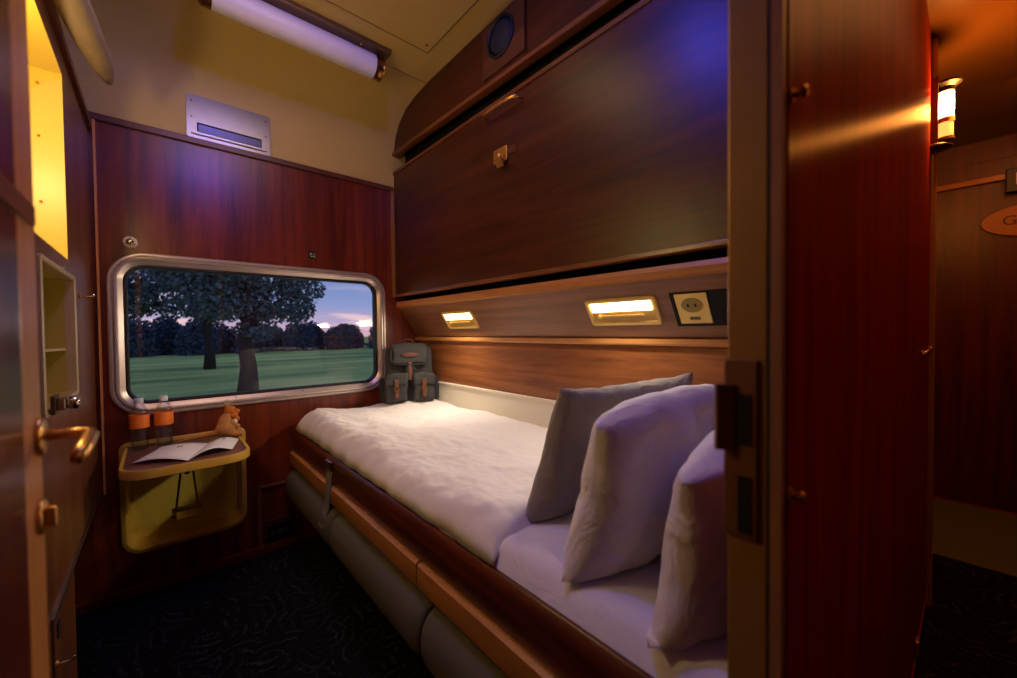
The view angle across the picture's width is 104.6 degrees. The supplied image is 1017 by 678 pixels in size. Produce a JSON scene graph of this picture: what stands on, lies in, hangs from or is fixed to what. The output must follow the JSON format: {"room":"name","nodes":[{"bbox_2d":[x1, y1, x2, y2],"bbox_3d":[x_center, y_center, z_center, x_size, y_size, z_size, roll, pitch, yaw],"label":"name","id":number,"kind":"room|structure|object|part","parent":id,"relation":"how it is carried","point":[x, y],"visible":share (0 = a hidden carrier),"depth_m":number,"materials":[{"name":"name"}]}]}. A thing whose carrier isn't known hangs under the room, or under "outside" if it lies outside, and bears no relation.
{"room":"train carriage","nodes":[
{"label":"train carriage","id":0,"kind":"room"},
{"bbox_2d":[34,0,98,677],"bbox_3d":[-1.234,0.136,1.058,0.020,2.125,1.780,-2,2,-42],"label":"wall","id":1,"kind":"structure","parent":0,"point":[73,489],"depth_m":1.27,"materials":[{"name":"brown wood"}]},
{"bbox_2d":[26,0,67,260],"bbox_3d":[-1.190,-0.535,0.819,0.247,0.597,0.927,-2,2,-42],"label":"upper cabinet","id":2,"kind":"object","parent":1,"relation":"attached to","point":[45,75],"visible":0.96,"depth_m":1.21,"materials":[{"name":"yellow metal"}]},
{"bbox_2d":[51,618,55,677],"bbox_3d":[-1.110,0.942,0.964,0.005,0.515,0.008,-2,2,-42],"label":"trim","id":3,"kind":"structure","parent":1,"relation":"attached to","point":[52,620],"depth_m":0.96,"materials":[{"name":"metal"}]},
{"bbox_2d":[37,253,78,418],"bbox_3d":[-1.370,-0.008,1.059,0.236,0.402,0.527,-2,2,-42],"label":"wall niche","id":4,"kind":"object","parent":1,"relation":"attached to","point":[56,286],"visible":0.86,"depth_m":1.29,"materials":[{"name":"gold metal"}]},
{"bbox_2d":[45,348,65,351],"bbox_3d":[-1.360,0.038,1.069,0.150,0.008,0.501,-2,2,-42],"label":"shelf","id":5,"kind":"object","parent":4,"relation":"attached to","point":[46,349],"depth_m":1.28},
{"bbox_2d":[50,394,80,414],"bbox_3d":[-1.123,0.164,0.998,0.047,0.046,0.058,-2,2,-42],"label":"latch","id":6,"kind":"object","parent":4,"relation":"attached to","point":[57,403],"visible":1,"depth_m":0.99,"materials":[{"name":"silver metal"}]},
{"bbox_3d":[-1.137,0.164,0.986,0.009,0.046,0.058,-2,2,-42],"label":"plate","id":7,"kind":"part","parent":6,"relation":"part of","materials":[{"name":"brown metal"}]},
{"bbox_3d":[-1.111,0.162,1.004,0.022,0.034,0.034,-2,2,-42],"label":"turn knob","id":8,"kind":"part","parent":6,"relation":"part of","materials":[{"name":"silver metal"}]},
{"bbox_2d":[57,618,60,638],"bbox_3d":[-1.164,0.749,1.017,0.003,0.040,0.025,-2,2,-42],"label":"ventilation slot","id":9,"kind":"object","parent":1,"relation":"attached to","point":[58,621],"visible":1,"depth_m":1.01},
{"bbox_2d":[56,654,75,667],"bbox_3d":[-1.134,0.824,1.008,0.033,0.016,0.016,-2,2,-42],"label":"coat hook","id":10,"kind":"object","parent":1,"relation":"attached to","point":[58,662],"visible":1,"depth_m":1.00,"materials":[{"name":"gold metal"}]},
{"bbox_3d":[-1.133,0.824,1.008,0.032,0.013,0.006,-2,2,-42],"label":"hook arm","id":11,"kind":"part","parent":10,"relation":"part of","materials":[{"name":"silver metal"}]},
{"bbox_2d":[44,0,91,127],"bbox_3d":[-1.229,-0.921,1.042,0.018,0.030,1.766,-2,2,-42],"label":"trim","id":12,"kind":"structure","parent":1,"relation":"attached to","point":[51,9],"depth_m":1.27,"materials":[{"name":"brown wood"}]},
{"bbox_2d":[51,492,100,621],"bbox_3d":[-1.467,0.686,1.342,0.026,0.010,1.035,-2,2,-42],"label":"trim","id":13,"kind":"structure","parent":1,"relation":"attached to","point":[71,570],"depth_m":1.19,"materials":[{"name":"metal"}]},
{"bbox_2d":[78,292,94,297],"bbox_3d":[-1.527,-0.158,1.424,0.041,0.020,0.020,-2,2,-42],"label":"coat hook","id":14,"kind":"object","parent":1,"relation":"attached to","point":[79,293],"visible":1,"depth_m":1.42,"materials":[{"name":"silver metal"}]},
{"bbox_2d":[74,111,417,604],"bbox_3d":[-1.347,0.087,2.176,2.120,2.180,0.080,-2,2,-42],"label":"wall","id":15,"kind":"structure","parent":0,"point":[175,197],"depth_m":2.00,"materials":[{"name":"brown wood"}]},
{"bbox_2d":[122,236,137,247],"bbox_3d":[-1.720,-0.443,1.786,0.052,0.052,0.038,-2,2,-42],"label":"coat hook","id":16,"kind":"object","parent":15,"relation":"attached to","point":[130,242],"visible":1,"depth_m":1.79,"materials":[{"name":"metal"}]},
{"bbox_3d":[-1.717,-0.439,1.783,0.028,0.028,0.030,-2,2,-42],"label":"hook knob","id":17,"kind":"part","parent":16,"relation":"part of","materials":[{"name":"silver metal"}]},
{"bbox_2d":[118,427,249,553],"bbox_3d":[-1.461,0.734,1.807,0.481,0.524,0.590,-2,2,-42],"label":"folding table","id":18,"kind":"object","parent":15,"relation":"attached to","point":[164,502],"visible":0.92,"depth_m":1.93,"materials":[{"name":"yellow plastic"}]},
{"bbox_2d":[128,398,149,428],"bbox_3d":[-1.670,0.382,1.778,0.071,0.231,0.071,-2,2,-42],"label":"water bottle","id":19,"kind":"object","parent":18,"relation":"on","point":[139,420],"visible":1,"depth_m":1.76,"materials":[{"name":"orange plastic"}]},
{"bbox_2d":[154,395,173,425],"bbox_3d":[-1.614,0.381,1.841,0.071,0.231,0.071,-2,2,-42],"label":"water bottle","id":20,"kind":"object","parent":18,"relation":"on","point":[164,417],"visible":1,"depth_m":1.82,"materials":[{"name":"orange plastic"}]},
{"bbox_2d":[133,437,238,462],"bbox_3d":[-1.396,0.481,1.720,0.322,0.027,0.294,-1,1,-27],"label":"open booklet","id":21,"kind":"object","parent":18,"relation":"on","point":[182,451],"visible":1,"depth_m":1.72,"materials":[{"name":"white paper"}]},
{"bbox_2d":[173,399,243,442],"bbox_3d":[-1.461,0.395,1.917,0.272,0.189,0.078,-2,2,-42],"label":"plush toy","id":22,"kind":"object","parent":18,"relation":"on","point":[226,427],"visible":1,"depth_m":1.95,"materials":[{"name":"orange fur"}]},
{"bbox_2d":[75,532,305,615],"bbox_3d":[-1.639,1.164,1.891,1.220,0.045,0.015,-2,2,-42],"label":"baseboard","id":23,"kind":"structure","parent":15,"relation":"attached to","point":[135,591],"depth_m":1.92,"materials":[{"name":"red wood"}]},
{"bbox_2d":[106,253,385,414],"bbox_3d":[-1.316,-0.032,2.199,1.298,0.758,0.065,-2,2,-42],"label":"window","id":24,"kind":"structure","parent":15,"relation":"attached to","point":[117,275],"depth_m":2.00,"materials":[{"name":"metal"}]},
{"bbox_2d":[257,480,294,546],"bbox_3d":[-1.293,0.967,2.192,0.175,0.330,0.023,-2,2,-42],"label":"wall panel","id":25,"kind":"object","parent":15,"relation":"attached to","point":[280,528],"visible":0.95,"depth_m":2.18,"materials":[{"name":"beige wood"}]},
{"bbox_2d":[264,513,294,544],"bbox_3d":[-1.282,1.067,2.202,0.150,0.130,0.023,-2,2,-42],"label":"ventilation grille","id":26,"kind":"object","parent":25,"relation":"attached to","point":[280,528],"depth_m":2.19,"materials":[{"name":"black plastic"}]},
{"bbox_2d":[308,251,316,259],"bbox_3d":[-1.149,-0.492,2.307,0.046,0.046,0.018,-2,2,-42],"label":"wall switch","id":27,"kind":"object","parent":15,"relation":"attached to","point":[311,254],"visible":1,"depth_m":2.31,"materials":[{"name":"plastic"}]},
{"bbox_2d":[56,0,513,186],"bbox_3d":[-0.718,-1.266,1.141,2.500,0.585,2.440,-2,2,-42],"label":"ceiling","id":28,"kind":"structure","parent":0,"point":[323,114],"depth_m":1.94,"materials":[{"name":"beige paint"}]},
{"bbox_2d":[185,93,270,155],"bbox_3d":[-1.441,-1.102,2.038,0.358,0.216,0.019,-2,2,-42],"label":"ceiling vent","id":29,"kind":"object","parent":28,"relation":"in","point":[207,119],"visible":1,"depth_m":2.02,"materials":[{"name":"metal"}]},
{"bbox_2d":[198,0,391,81],"bbox_3d":[-0.948,-1.418,1.815,0.800,0.131,0.144,-2,2,-42],"label":"tube light","id":30,"kind":"object","parent":28,"relation":"attached to","point":[290,22],"visible":1,"depth_m":1.80,"materials":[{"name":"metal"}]},
{"bbox_3d":[-0.940,-1.472,1.805,0.800,0.024,0.120,-2,2,-42],"label":"plate","id":31,"kind":"part","parent":30,"relation":"part of","materials":[{"name":"metal"}]},
{"bbox_2d":[394,0,600,150],"bbox_3d":[0.000,-1.352,1.791,0.030,0.355,2.296,-2,2,-42],"label":"fascia","id":32,"kind":"object","parent":28,"relation":"attached to","point":[461,77],"visible":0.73,"depth_m":2.00,"materials":[{"name":"brown wood"}]},
{"bbox_2d":[483,0,524,81],"bbox_3d":[-0.030,-1.363,1.787,0.021,0.242,0.286,-2,2,-42],"label":"loudspeaker","id":33,"kind":"object","parent":32,"relation":"attached to","point":[504,37],"visible":1,"depth_m":1.77,"materials":[{"name":"brown wood"}]},
{"bbox_2d":[490,16,510,55],"bbox_3d":[-0.040,-1.381,1.791,0.009,0.160,0.160,-2,2,-42],"label":"grille","id":34,"kind":"object","parent":33,"relation":"attached to","point":[500,28],"depth_m":1.78,"materials":[{"name":"grey metal"}]},
{"bbox_2d":[392,0,623,157],"bbox_3d":[-0.003,-1.204,1.790,0.044,0.068,2.296,-2,2,-42],"label":"trim","id":35,"kind":"structure","parent":32,"relation":"attached to","point":[602,7],"depth_m":1.72,"materials":[{"name":"brown wood"}]},
{"bbox_2d":[76,498,1016,677],"bbox_3d":[0.448,1.196,1.490,5.800,0.054,3.510,-2,2,-42],"label":"floor","id":36,"kind":"structure","parent":0,"point":[295,610],"depth_m":1.64,"materials":[{"name":"carpet"}]},
{"bbox_2d":[290,429,654,677],"bbox_3d":[-0.168,0.848,1.648,0.815,0.656,2.321,-2,2,-42],"label":"frame","id":37,"kind":"object","parent":36,"relation":"on","point":[524,636],"visible":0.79,"depth_m":0.96,"materials":[{"name":"brown wood"}]},
{"bbox_2d":[286,469,340,546],"bbox_3d":[-0.937,0.825,2.010,0.216,0.188,0.745,-2,2,-42],"label":"seat cushion","id":38,"kind":"object","parent":37,"relation":"attached to","point":[308,500],"visible":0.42,"depth_m":1.88,"materials":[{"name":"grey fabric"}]},
{"bbox_2d":[318,459,332,529],"bbox_3d":[-0.803,0.678,1.725,0.047,0.285,0.078,-2,2,-42],"label":"strap","id":39,"kind":"object","parent":37,"relation":"hanging from","point":[328,463],"visible":1,"depth_m":1.72,"materials":[{"name":"grey fabric"}]},
{"bbox_2d":[329,514,434,656],"bbox_3d":[-0.431,0.831,1.442,0.216,0.187,0.763,-2,2,-42],"label":"seat cushion","id":40,"kind":"object","parent":37,"relation":"attached to","point":[403,604],"visible":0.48,"depth_m":1.27,"materials":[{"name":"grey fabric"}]},
{"bbox_2d":[421,606,507,677],"bbox_3d":[0.083,0.837,0.866,0.215,0.187,0.768,-2,2,-42],"label":"seat cushion","id":41,"kind":"object","parent":37,"relation":"attached to","point":[447,652],"visible":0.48,"depth_m":0.99,"materials":[{"name":"grey fabric"}]},
{"bbox_2d":[434,511,727,677],"bbox_3d":[-0.158,0.518,1.640,0.780,0.112,2.270,-2,2,-42],"label":"mattress","id":42,"kind":"object","parent":37,"relation":"on","point":[617,609],"visible":0.07,"depth_m":0.74,"materials":[{"name":"white fabric"}]},
{"bbox_2d":[296,399,547,565],"bbox_3d":[-0.334,0.451,1.831,0.797,0.125,1.785,-2,2,-42],"label":"duvet","id":43,"kind":"object","parent":42,"relation":"on","point":[469,474],"visible":0.85,"depth_m":1.45,"materials":[{"name":"white fabric"}]},
{"bbox_2d":[378,338,438,403],"bbox_3d":[-0.633,0.207,2.506,0.376,0.423,0.259,-1,1,-18],"label":"backpack","id":44,"kind":"object","parent":43,"relation":"on","point":[409,376],"visible":0.98,"depth_m":2.44,"materials":[{"name":"grey fabric"}]},
{"bbox_3d":[-0.596,0.216,2.423,0.086,0.134,0.021,-1,-5,-18],"label":"draw cord","id":45,"kind":"part","parent":44,"relation":"part of","materials":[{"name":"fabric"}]},
{"bbox_2d":[526,372,692,521],"bbox_3d":[0.335,0.289,1.155,0.676,0.355,0.170,-1,1,-33],"label":"pillow","id":46,"kind":"object","parent":42,"relation":"on","point":[556,488],"visible":0.4,"depth_m":0.99,"materials":[{"name":"grey fabric"}]},
{"bbox_2d":[561,384,713,582],"bbox_3d":[0.411,0.294,0.955,0.720,0.354,0.203,-1,1,-38],"label":"pillow","id":47,"kind":"object","parent":42,"relation":"on","point":[637,449],"visible":0.63,"depth_m":0.77,"materials":[{"name":"white fabric"}]},
{"bbox_2d":[646,430,727,649],"bbox_3d":[0.502,0.314,0.801,0.685,0.324,0.175,-2,2,-42],"label":"pillow","id":48,"kind":"object","parent":42,"relation":"on","point":[691,605],"visible":0.28,"depth_m":0.60,"materials":[{"name":"white fabric"}]},
{"bbox_2d":[418,336,727,399],"bbox_3d":[0.166,-0.183,1.928,0.180,2.700,2.340,-2,2,-42],"label":"wall","id":49,"kind":"structure","parent":0,"point":[540,370],"depth_m":1.80,"materials":[{"name":"brown wood"}]},
{"bbox_2d":[436,381,555,427],"bbox_3d":[0.122,0.425,1.921,0.020,0.284,2.298,-2,2,-42],"label":"board","id":50,"kind":"object","parent":49,"relation":"attached to","point":[529,409],"visible":0.07,"depth_m":2.10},
{"bbox_2d":[405,0,640,162],"bbox_3d":[0.063,-1.181,1.852,0.028,0.300,2.300,-2,2,-42],"label":"gap","id":51,"kind":"structure","parent":49,"relation":"attached to","point":[625,5],"depth_m":1.84,"materials":[{"name":"black"}]},
{"bbox_2d":[393,0,727,297],"bbox_3d":[-0.013,-0.691,1.786,0.084,0.838,2.296,-2,2,-42],"label":"folded upper berth","id":52,"kind":"object","parent":49,"relation":"attached to","point":[615,151],"visible":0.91,"depth_m":1.46,"materials":[{"name":"brown wood"}]},
{"bbox_3d":[-0.042,-0.804,1.786,0.030,0.039,0.045,-2,2,-42],"label":"latch lever","id":53,"kind":"part","parent":52,"relation":"part of","materials":[{"name":"gold metal"}]},
{"bbox_3d":[-0.042,-0.829,1.791,0.025,0.040,0.040,-2,2,-42],"label":"latch knob","id":54,"kind":"part","parent":52,"relation":"part of","materials":[{"name":"gold metal"}]},
{"bbox_3d":[-0.035,-0.847,1.812,0.015,0.065,0.095,-2,2,-42],"label":"latch plate","id":55,"kind":"part","parent":52,"relation":"part of","materials":[{"name":"gold metal"}]},
{"bbox_3d":[-0.039,-1.051,1.782,0.055,0.015,0.255,-2,2,-42],"label":"pull handle","id":56,"kind":"part","parent":52,"relation":"part of","materials":[{"name":"gold metal"}]},
{"bbox_3d":[-0.001,-1.101,1.793,0.039,0.019,2.296,-2,2,-42],"label":"rail","id":57,"kind":"part","parent":52,"relation":"part of","materials":[{"name":"brown wood"}]},
{"bbox_3d":[0.009,-0.282,1.810,0.037,0.019,2.296,-2,2,-42],"label":"rail","id":58,"kind":"part","parent":52,"relation":"part of","materials":[{"name":"brown wood"}]},
{"bbox_2d":[396,257,727,307],"bbox_3d":[0.025,-0.220,1.813,0.042,0.044,2.318,-2,2,-42],"label":"trim","id":59,"kind":"structure","parent":49,"relation":"attached to","point":[717,265],"depth_m":1.46,"materials":[{"name":"brown wood"}]},
{"bbox_2d":[400,272,727,336],"bbox_3d":[0.079,-0.127,1.863,0.137,0.232,2.318,-2,2,-42],"label":"panel","id":60,"kind":"object","parent":49,"relation":"attached to","point":[564,313],"visible":0.45,"depth_m":1.67,"materials":[{"name":"brown wood"}]},
{"bbox_2d":[441,310,479,328],"bbox_3d":[-0.281,-0.110,2.254,0.070,0.101,0.300,-2,2,-42],"label":"light","id":61,"kind":"object","parent":60,"relation":"attached to","point":[461,319],"visible":1,"depth_m":2.24,"materials":[{"name":"gold plastic"}]},
{"bbox_2d":[444,313,471,319],"bbox_3d":[-0.292,-0.128,2.244,0.024,0.034,0.252,-2,2,-42],"label":"diffuser","id":62,"kind":"object","parent":61,"relation":"attached to","point":[447,316],"depth_m":2.24,"materials":[{"name":"white plastic"}]},
{"bbox_2d":[447,319,475,325],"bbox_3d":[-0.279,-0.111,2.255,0.046,0.070,0.264,-2,2,-42],"label":"tray","id":63,"kind":"object","parent":61,"relation":"on","point":[450,322],"depth_m":2.26,"materials":[{"name":"gold metal"}]},
{"bbox_2d":[585,295,663,325],"bbox_3d":[0.421,-0.102,1.466,0.070,0.101,0.300,-2,2,-42],"label":"light","id":64,"kind":"object","parent":60,"relation":"attached to","point":[635,310],"visible":1,"depth_m":1.45,"materials":[{"name":"gold plastic"}]},
{"bbox_2d":[590,300,651,312],"bbox_3d":[0.410,-0.119,1.456,0.024,0.034,0.252,-2,2,-42],"label":"diffuser","id":65,"kind":"object","parent":64,"relation":"attached to","point":[596,306],"depth_m":1.45,"materials":[{"name":"white plastic"}]},
{"bbox_2d":[589,300,657,321],"bbox_3d":[0.422,-0.102,1.467,0.046,0.070,0.264,-2,2,-42],"label":"tray","id":66,"kind":"object","parent":64,"relation":"on","point":[599,310],"depth_m":1.45,"materials":[{"name":"gold metal"}]},
{"bbox_2d":[669,289,727,325],"bbox_3d":[0.616,-0.096,1.253,0.072,0.109,0.177,-2,2,-42],"label":"power socket","id":67,"kind":"object","parent":60,"relation":"attached to","point":[706,307],"visible":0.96,"depth_m":1.22,"materials":[{"name":"beige plastic"}]},
{"bbox_2d":[690,317,700,319],"bbox_3d":[0.609,-0.067,1.280,0.007,0.010,0.032,-2,2,-42],"label":"rocker switch","id":68,"kind":"object","parent":67,"relation":"attached to","point":[691,318],"depth_m":1.28,"materials":[{"name":"black plastic"}]},
{"bbox_2d":[408,247,727,299],"bbox_3d":[0.083,-0.287,1.866,0.018,0.088,2.320,-2,2,-42],"label":"gap","id":69,"kind":"structure","parent":49,"relation":"attached to","point":[720,252],"depth_m":1.55,"materials":[{"name":"black"}]},
{"bbox_2d":[415,337,727,346],"bbox_3d":[0.126,0.006,1.906,0.027,0.026,2.318,-2,2,-42],"label":"trim","id":70,"kind":"structure","parent":49,"relation":"attached to","point":[600,341],"depth_m":1.61,"materials":[{"name":"beige wood"}]},
{"bbox_2d":[785,0,931,677],"bbox_3d":[1.016,-0.035,1.068,1.994,2.420,0.078,-2,2,-40],"label":"wall","id":71,"kind":"structure","parent":0,"point":[859,152],"depth_m":0.64,"materials":[{"name":"red wood"}]},
{"bbox_2d":[714,0,786,677],"bbox_3d":[0.258,0.146,0.417,0.046,2.100,0.058,-2,2,-42],"label":"door frame","id":72,"kind":"structure","parent":71,"relation":"attached to","point":[750,403],"depth_m":0.41,"materials":[{"name":"brown wood"}]},
{"bbox_3d":[0.246,0.116,0.416,0.004,0.190,0.032,-2,2,-42],"label":"strike plate","id":73,"kind":"part","parent":72,"relation":"part of","materials":[{"name":"brown metal"}]},
{"bbox_2d":[787,488,806,504],"bbox_3d":[0.292,0.159,0.396,0.014,0.014,0.014,-2,2,-42],"label":"stud","id":74,"kind":"object","parent":71,"relation":"attached to","point":[801,497],"visible":1,"depth_m":0.39,"materials":[{"name":"gold metal"}]},
{"bbox_3d":[0.288,0.159,0.401,0.014,0.014,0.002,-2,2,-42],"label":"knob","id":75,"kind":"part","parent":74,"relation":"part of","materials":[{"name":"gold metal"}]},
{"bbox_2d":[789,83,808,102],"bbox_3d":[0.287,-0.244,0.388,0.014,0.014,0.014,-2,2,-42],"label":"stud","id":76,"kind":"object","parent":71,"relation":"attached to","point":[802,91],"visible":1,"depth_m":0.39,"materials":[{"name":"gold metal"}]},
{"bbox_3d":[0.283,-0.244,0.393,0.014,0.014,0.002,-2,2,-42],"label":"knob","id":77,"kind":"part","parent":76,"relation":"part of","materials":[{"name":"gold metal"}]},
{"bbox_2d":[915,636,919,659],"bbox_3d":[1.424,1.075,1.368,0.040,0.060,0.011,-2,2,-42],"label":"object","id":78,"kind":"structure","parent":71,"relation":"attached to","point":[917,639],"depth_m":1.36,"materials":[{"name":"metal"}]},
{"bbox_2d":[911,592,926,677],"bbox_3d":[1.055,1.123,1.062,1.981,0.013,0.004,-2,2,-40],"label":"baseboard","id":79,"kind":"structure","parent":71,"relation":"attached to","point":[915,659],"depth_m":1.51,"materials":[{"name":"brown wood"}]},
{"bbox_2d":[919,347,933,355],"bbox_3d":[1.662,0.043,1.557,0.650,0.016,0.017,-2,2,-41],"label":"brass rail","id":80,"kind":"object","parent":71,"relation":"attached to","point":[929,349],"visible":0.92,"depth_m":1.41,"materials":[{"name":"gold metal"}]},
{"bbox_2d":[926,37,937,605],"bbox_3d":[1.810,-0.056,1.689,0.032,2.420,0.032,-2,2,-42],"label":"trim","id":81,"kind":"structure","parent":71,"relation":"attached to","point":[933,177],"depth_m":1.68,"materials":[{"name":"brown wood"}]},
{"bbox_2d":[930,76,962,152],"bbox_3d":[1.807,-0.940,1.648,0.136,0.290,0.103,0,1,11],"label":"wall lamp","id":82,"kind":"object","parent":71,"relation":"attached to","point":[942,121],"visible":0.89,"depth_m":1.63,"materials":[{"name":"white glass"}]},
{"bbox_3d":[1.827,-0.871,1.643,0.046,0.061,0.046,-2,2,-42],"label":"lamp shade","id":83,"kind":"part","parent":82,"relation":"part of","materials":[{"name":"glass"}]},
{"bbox_3d":[1.826,-0.974,1.641,0.049,0.108,0.049,-2,2,-42],"label":"lamp shade","id":84,"kind":"part","parent":82,"relation":"part of","materials":[{"name":"white glass"}]},
{"bbox_2d":[927,0,1016,148],"bbox_3d":[1.041,-1.259,0.747,5.800,0.040,1.550,-2,2,-42],"label":"ceiling","id":85,"kind":"structure","parent":0,"point":[977,39],"depth_m":1.80,"materials":[{"name":"paint"}]},
{"bbox_2d":[933,133,1016,512],"bbox_3d":[3.149,-0.088,2.605,0.050,2.420,1.500,-2,2,-42],"label":"wall","id":86,"kind":"structure","parent":0,"point":[975,389],"depth_m":2.62,"materials":[{"name":"brown wood"}]},
{"bbox_2d":[937,173,1005,192],"bbox_3d":[3.109,-1.032,2.559,0.030,0.040,1.500,-2,2,-42],"label":"trim","id":87,"kind":"structure","parent":86,"relation":"attached to","point":[996,178],"depth_m":2.60,"materials":[{"name":"brown wood"}]},
{"bbox_2d":[933,496,1016,514],"bbox_3d":[3.137,1.116,2.607,0.015,0.012,1.500,-2,2,-42],"label":"baseboard","id":88,"kind":"structure","parent":86,"relation":"attached to","point":[933,496],"depth_m":2.62,"materials":[{"name":"brown wood"}]},
{"bbox_2d":[937,154,1016,171],"bbox_3d":[3.115,-1.161,2.563,0.010,0.008,1.500,-2,2,-42],"label":"trim","id":89,"kind":"structure","parent":86,"relation":"attached to","point":[1013,154],"depth_m":2.59,"materials":[{"name":"brown wood"}]},
{"bbox_2d":[980,205,1016,235],"bbox_3d":[3.258,-0.746,2.407,0.023,0.210,0.470,-2,2,-42],"label":"oval plaque","id":90,"kind":"object","parent":86,"relation":"attached to","point":[1003,222],"visible":1,"depth_m":2.51,"materials":[{"name":"brown wood"}]},
{"bbox_2d":[1005,168,1016,192],"bbox_3d":[3.239,-0.992,2.368,0.033,0.145,0.302,-2,2,-42],"label":"exit sign","id":91,"kind":"object","parent":86,"relation":"attached to","point":[1011,174],"visible":1,"depth_m":2.46,"materials":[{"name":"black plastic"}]},
{"bbox_3d":[-0.715,0.015,-0.516,1.445,2.420,0.060,-2,2,-42],"label":"wall","id":92,"kind":"structure","parent":0,"visible":0},
{"bbox_2d":[0,0,99,677],"bbox_3d":[-0.338,0.200,0.241,0.088,1.988,0.556,-2,2,-42],"label":"door","id":93,"kind":"structure","parent":92,"relation":"in","point":[25,515],"depth_m":0.38,"materials":[{"name":"brown wood"}]},
{"bbox_3d":[-0.334,-0.129,0.223,0.004,0.020,0.530,-2,2,-42],"label":"molding","id":94,"kind":"part","parent":93,"relation":"part of","materials":[{"name":"brown wood"}]},
{"bbox_3d":[-0.470,0.115,0.421,0.042,0.027,0.080,-2,2,-42],"label":"lever handle","id":95,"kind":"part","parent":93,"relation":"part of","materials":[{"name":"gold metal"}]},
{"label":"outside","id":96,"kind":"structure","parent":0,"visible":0},
{"bbox_2d":[130,337,372,399],"bbox_3d":[-28.626,0.249,137.384,380.000,0.300,236.800,-2,2,-42],"label":"meadow","id":97,"kind":"structure","parent":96,"point":[173,376],"depth_m":26.84,"materials":[{"name":"green plant"}]},
{"bbox_2d":[129,318,159,357],"bbox_3d":[-42.884,-0.041,44.749,4.812,4.927,2.330,-2,2,-42],"label":"bush","id":98,"kind":"object","parent":97,"relation":"on","point":[141,336],"visible":0.59,"depth_m":44.88,"materials":[{"name":"green plant"}]},
{"bbox_2d":[151,317,183,355],"bbox_3d":[-42.842,-0.209,49.291,5.021,5.403,2.406,-2,2,-42],"label":"bush","id":99,"kind":"object","parent":97,"relation":"on","point":[167,329],"visible":0.66,"depth_m":48.69,"materials":[{"name":"green plant"}]},
{"bbox_2d":[173,317,221,355],"bbox_3d":[-38.392,-0.178,48.527,4.959,5.384,2.544,-2,2,-42],"label":"bush","id":100,"kind":"object","parent":97,"relation":"on","point":[190,341],"visible":0.69,"depth_m":47.68,"materials":[{"name":"green plant"}]},
{"bbox_2d":[127,269,269,369],"bbox_3d":[-23.227,-3.937,27.769,11.449,12.583,5.394,-2,2,-42],"label":"tree","id":101,"kind":"object","parent":97,"relation":"on","point":[137,289],"visible":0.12,"depth_m":26.52,"materials":[{"name":"green plant"}]},
{"bbox_2d":[214,323,236,353],"bbox_3d":[-38.133,0.107,52.336,4.805,4.611,2.565,-2,2,-42],"label":"bush","id":102,"kind":"object","parent":97,"relation":"on","point":[228,338],"visible":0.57,"depth_m":52.07,"materials":[{"name":"green plant"}]},
{"bbox_2d":[138,269,325,391],"bbox_3d":[-11.445,-2.090,17.234,4.048,9.075,7.573,1,2,45],"label":"tree","id":103,"kind":"object","parent":97,"relation":"on","point":[251,312],"visible":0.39,"depth_m":16.98,"materials":[{"name":"green plant"}]},
{"bbox_2d":[231,326,273,352],"bbox_3d":[-34.390,-0.081,52.908,5.037,4.930,2.456,-2,2,-42],"label":"bush","id":104,"kind":"object","parent":97,"relation":"on","point":[261,346],"visible":0.3,"depth_m":52.90,"materials":[{"name":"green plant"}]},
{"bbox_2d":[269,325,286,351],"bbox_3d":[-33.666,0.069,56.247,5.090,4.087,2.291,-2,2,-42],"label":"bush","id":105,"kind":"object","parent":97,"relation":"on","point":[278,343],"visible":0.3,"depth_m":56.03,"materials":[{"name":"green plant"}]},
{"bbox_2d":[281,320,315,351],"bbox_3d":[-30.136,-0.361,56.469,4.692,4.882,2.290,-2,2,-42],"label":"bush","id":106,"kind":"object","parent":97,"relation":"on","point":[297,336],"visible":0.98,"depth_m":55.80,"materials":[{"name":"green plant"}]},
{"bbox_2d":[304,320,328,349],"bbox_3d":[-29.767,-0.447,60.298,5.094,4.860,2.365,-2,2,-42],"label":"bush","id":107,"kind":"object","parent":97,"relation":"on","point":[316,328],"visible":0.41,"depth_m":60.05,"materials":[{"name":"green plant"}]},
{"bbox_2d":[323,323,356,349],"bbox_3d":[-25.811,-0.252,59.995,5.171,4.435,2.529,-2,2,-42],"label":"bush","id":108,"kind":"object","parent":97,"relation":"on","point":[339,337],"visible":0.99,"depth_m":59.45,"materials":[{"name":"green plant"}]},
{"bbox_2d":[350,324,366,348],"bbox_3d":[-25.484,-0.308,64.041,4.880,4.386,2.400,-2,2,-42],"label":"bush","id":109,"kind":"object","parent":97,"relation":"on","point":[358,337],"visible":0.39,"depth_m":64.13,"materials":[{"name":"green plant"}]},
{"bbox_2d":[365,327,372,348],"bbox_3d":[-20.876,-0.328,63.727,4.746,4.438,2.345,-2,2,-42],"label":"bush","id":110,"kind":"object","parent":97,"relation":"on","point":[369,344],"visible":0.08,"depth_m":62.58,"materials":[{"name":"green plant"}]},
{"bbox_3d":[-1.243,-0.905,0.738,0.405,0.020,1.330,-2,2,-42],"label":"shelf","id":111,"kind":"object","parent":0,"visible":0},
{"bbox_2d":[52,0,113,84],"bbox_3d":[-1.209,-0.951,1.081,0.079,0.112,0.810,-1,1,-34],"label":"bolster","id":112,"kind":"object","parent":111,"relation":"on","point":[79,17],"visible":1,"depth_m":1.17,"materials":[{"name":"beige fabric"}]}
]}

